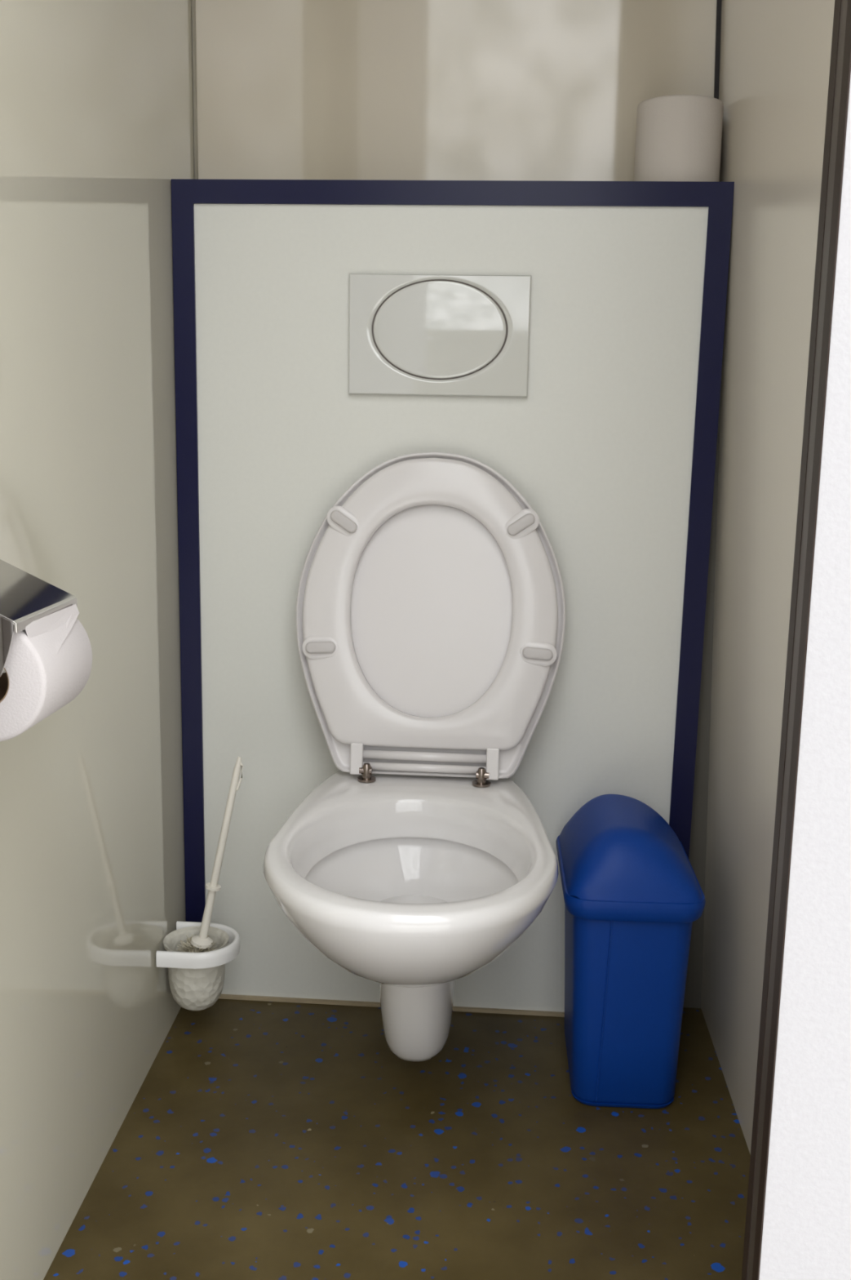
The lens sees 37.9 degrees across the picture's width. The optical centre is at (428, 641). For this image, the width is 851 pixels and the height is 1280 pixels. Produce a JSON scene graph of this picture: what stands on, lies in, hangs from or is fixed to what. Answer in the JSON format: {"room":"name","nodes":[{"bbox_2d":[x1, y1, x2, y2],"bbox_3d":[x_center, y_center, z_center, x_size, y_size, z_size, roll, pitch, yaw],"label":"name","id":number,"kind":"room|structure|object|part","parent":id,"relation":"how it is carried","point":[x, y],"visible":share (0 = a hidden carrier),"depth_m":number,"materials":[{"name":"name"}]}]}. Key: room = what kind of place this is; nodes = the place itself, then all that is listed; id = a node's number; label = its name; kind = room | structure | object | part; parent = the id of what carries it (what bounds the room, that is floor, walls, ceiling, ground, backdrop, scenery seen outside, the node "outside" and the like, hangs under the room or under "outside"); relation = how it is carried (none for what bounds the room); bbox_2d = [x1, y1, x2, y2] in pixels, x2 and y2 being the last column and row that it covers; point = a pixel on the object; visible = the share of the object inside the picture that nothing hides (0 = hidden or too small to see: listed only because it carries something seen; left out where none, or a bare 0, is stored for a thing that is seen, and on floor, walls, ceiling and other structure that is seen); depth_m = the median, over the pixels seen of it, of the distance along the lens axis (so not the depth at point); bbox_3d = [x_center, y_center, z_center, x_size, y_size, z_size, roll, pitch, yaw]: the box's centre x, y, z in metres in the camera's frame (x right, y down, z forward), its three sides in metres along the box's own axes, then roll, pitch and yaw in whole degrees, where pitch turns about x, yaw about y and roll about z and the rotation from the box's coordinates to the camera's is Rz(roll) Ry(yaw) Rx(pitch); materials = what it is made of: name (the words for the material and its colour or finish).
{"room":"toilet stall","nodes":[
{"label":"toilet stall","id":0,"kind":"room"},
{"bbox_2d":[0,0,195,1279],"bbox_3d":[-0.393,-0.543,1.308,0.089,2.350,1.042,2,11,4],"label":"wall","id":1,"kind":"structure","parent":0,"point":[97,116],"depth_m":1.37,"materials":[{"name":"grey laminate"}]},
{"bbox_2d":[0,559,77,677],"bbox_3d":[-0.341,-0.016,0.961,0.096,0.125,0.124,2,11,4],"label":"toilet paper holder","id":2,"kind":"object","parent":1,"relation":"attached to","point":[25,598],"visible":0.85,"depth_m":0.95,"materials":[{"name":"silver metal"}]},
{"bbox_2d":[0,604,92,742],"bbox_3d":[-0.326,0.020,0.970,0.096,0.096,0.105,2,11,4],"label":"toilet roll","id":3,"kind":"object","parent":2,"relation":"hanging from","point":[48,664],"visible":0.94,"depth_m":0.93,"materials":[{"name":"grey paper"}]},
{"bbox_2d":[155,920,240,1011],"bbox_3d":[-0.319,0.467,1.747,0.107,0.106,0.108,2,11,4],"label":"toilet brush holder","id":4,"kind":"object","parent":1,"relation":"attached to","point":[196,980],"visible":0.99,"depth_m":1.72,"materials":[{"name":"white plastic"}]},
{"bbox_2d":[176,755,243,952],"bbox_3d":[-0.310,0.331,1.714,0.094,0.353,0.061,6,12,26],"label":"toilet brush","id":5,"kind":"object","parent":4,"relation":"in","point":[201,943],"visible":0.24,"depth_m":1.72,"materials":[{"name":"white plastic"}]},
{"bbox_3d":[-0.288,0.289,1.714,0.066,0.270,0.012,1,11,-1],"label":"handle","id":6,"kind":"part","parent":5,"relation":"part of","materials":[{"name":"white plastic"}]},
{"bbox_2d":[43,994,751,1279],"bbox_3d":[0.052,0.642,1.526,1.700,0.055,1.300,2,11,4],"label":"floor","id":7,"kind":"structure","parent":0,"point":[260,1140],"depth_m":1.49,"materials":[{"name":"plastic"}]},
{"bbox_2d":[555,794,706,1108],"bbox_3d":[0.264,0.406,1.679,0.178,0.370,0.258,2,11,3],"label":"waste bin","id":8,"kind":"object","parent":7,"relation":"on","point":[633,895],"visible":1,"depth_m":1.57,"materials":[{"name":"blue plastic"}]},
{"bbox_3d":[0.265,0.312,1.661,0.178,0.028,0.258,2,11,3],"label":"lid","id":9,"kind":"part","parent":8,"relation":"part of","materials":[{"name":"blue plastic"}]},
{"bbox_2d":[191,0,716,181],"bbox_3d":[0.063,-0.631,1.813,0.920,2.350,0.050,2,11,4],"label":"wall","id":10,"kind":"structure","parent":0,"point":[372,90],"depth_m":1.76,"materials":[{"name":"beige paint"}]},
{"bbox_2d":[171,179,205,922],"bbox_3d":[-0.343,-0.042,1.783,0.030,1.184,0.004,2,11,4],"label":"trim","id":11,"kind":"structure","parent":10,"relation":"attached to","point":[182,207],"depth_m":1.76,"materials":[{"name":"blue"}]},
{"bbox_2d":[191,0,198,178],"bbox_3d":[-0.328,-1.222,1.705,0.004,1.163,0.004,2,11,4],"label":"trim","id":12,"kind":"structure","parent":10,"relation":"attached to","point":[193,2],"depth_m":1.78,"materials":[{"name":"beige"}]},
{"bbox_2d":[194,204,708,1012],"bbox_3d":[0.021,-0.041,1.830,0.750,1.183,0.142,2,11,4],"label":"wall panel","id":13,"kind":"object","parent":10,"relation":"attached to","point":[600,443],"visible":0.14,"depth_m":1.72,"materials":[{"name":"grey laminate"}]},
{"bbox_2d":[262,452,566,1061],"bbox_3d":[-0.018,0.173,1.511,0.370,0.783,0.566,2,11,4],"label":"toilet","id":14,"kind":"object","parent":13,"relation":"attached to","point":[431,614],"visible":1,"depth_m":1.67,"materials":[{"name":"white ceramic"}]},
{"bbox_3d":[-0.145,0.008,1.690,0.052,0.034,0.016,2,11,4],"label":"buffer seat","id":15,"kind":"part","parent":14,"relation":"part of","materials":[{"name":"white plastic"}]},
{"bbox_3d":[-0.114,-0.162,1.686,0.048,0.044,0.018,2,11,4],"label":"buffer seat","id":16,"kind":"part","parent":14,"relation":"part of","materials":[{"name":"white plastic"}]},
{"bbox_3d":[-0.084,0.178,1.684,0.025,0.024,0.025,2,11,4],"label":"hinge post","id":17,"kind":"part","parent":14,"relation":"part of","materials":[{"name":"silver metal"}]},
{"bbox_3d":[-0.014,0.303,1.535,0.339,0.163,0.566,2,11,4],"label":"bowl","id":18,"kind":"part","parent":14,"relation":"part of","materials":[{"name":"white ceramic"}]},
{"bbox_3d":[0.002,-0.052,1.685,0.348,0.390,0.085,2,11,4],"label":"seat","id":19,"kind":"part","parent":14,"relation":"part of","materials":[{"name":"white plastic"}]},
{"bbox_3d":[0.003,-0.038,1.697,0.370,0.437,0.095,2,11,4],"label":"lid","id":20,"kind":"part","parent":14,"relation":"part of","materials":[{"name":"white plastic"}]},
{"bbox_3d":[0.072,0.183,1.673,0.025,0.024,0.025,2,11,4],"label":"hinge post","id":21,"kind":"part","parent":14,"relation":"part of","materials":[{"name":"silver metal"}]},
{"bbox_3d":[0.125,-0.157,1.669,0.048,0.044,0.018,2,11,4],"label":"buffer seat","id":22,"kind":"part","parent":14,"relation":"part of","materials":[{"name":"white plastic"}]},
{"bbox_3d":[0.147,0.016,1.668,0.052,0.034,0.016,2,11,4],"label":"buffer seat","id":23,"kind":"part","parent":14,"relation":"part of","materials":[{"name":"white plastic"}]},
{"bbox_2d":[348,273,531,397],"bbox_3d":[0.014,-0.415,1.681,0.245,0.159,0.012,2,11,4],"label":"flush plate","id":24,"kind":"object","parent":13,"relation":"attached to","point":[433,335],"visible":1,"depth_m":1.68,"materials":[{"name":"white plastic"}]},
{"bbox_3d":[0.031,-0.624,1.718,0.748,0.004,0.145,2,11,4],"label":"trim ledge","id":25,"kind":"object","parent":13,"relation":"on","visible":0},
{"bbox_2d":[634,94,724,182],"bbox_3d":[0.341,-0.672,1.688,0.115,0.112,0.115,2,11,4],"label":"toilet roll","id":26,"kind":"object","parent":25,"relation":"on","point":[679,137],"visible":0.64,"depth_m":1.64,"materials":[{"name":"beige paper"}]},
{"bbox_2d":[171,178,733,207],"bbox_3d":[0.026,-0.597,1.650,0.749,0.031,0.004,2,11,4],"label":"trim","id":27,"kind":"structure","parent":10,"relation":"attached to","point":[316,192],"depth_m":1.65,"materials":[{"name":"blue"}]},
{"bbox_2d":[669,182,734,858],"bbox_3d":[0.370,-0.020,1.732,0.039,1.184,0.004,2,11,4],"label":"trim","id":28,"kind":"structure","parent":10,"relation":"attached to","point":[720,211],"depth_m":1.70,"materials":[{"name":"blue"}]},
{"bbox_2d":[714,0,721,99],"bbox_3d":[0.399,-1.199,1.653,0.039,1.163,0.004,2,11,4],"label":"trim","id":29,"kind":"structure","parent":10,"relation":"attached to","point":[718,2],"depth_m":1.72,"materials":[{"name":"black"}]},
{"bbox_2d":[701,0,835,1155],"bbox_3d":[0.404,-0.518,1.250,0.116,2.350,1.045,2,11,3],"label":"wall","id":30,"kind":"structure","parent":0,"point":[775,55],"depth_m":1.49,"materials":[{"name":"beige laminate"}]},
{"bbox_2d":[683,381,721,1008],"bbox_3d":[0.406,-0.021,1.779,0.041,1.177,0.005,2,11,4],"label":"trim","id":31,"kind":"structure","parent":30,"relation":"attached to","point":[698,844],"depth_m":1.82,"materials":[{"name":"grey"}]},
{"bbox_2d":[759,74,850,1279],"bbox_3d":[-0.120,-0.457,0.746,2.600,2.600,0.050,2,11,4],"label":"wall","id":32,"kind":"structure","parent":0,"point":[806,1235],"depth_m":0.81,"materials":[{"name":"white paint"}]},
{"bbox_2d":[742,0,850,1279],"bbox_3d":[-0.045,-0.263,0.776,0.580,2.050,0.051,2,11,4],"label":"door frame","id":33,"kind":"structure","parent":32,"relation":"attached to","point":[846,71],"depth_m":0.80,"materials":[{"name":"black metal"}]}
]}

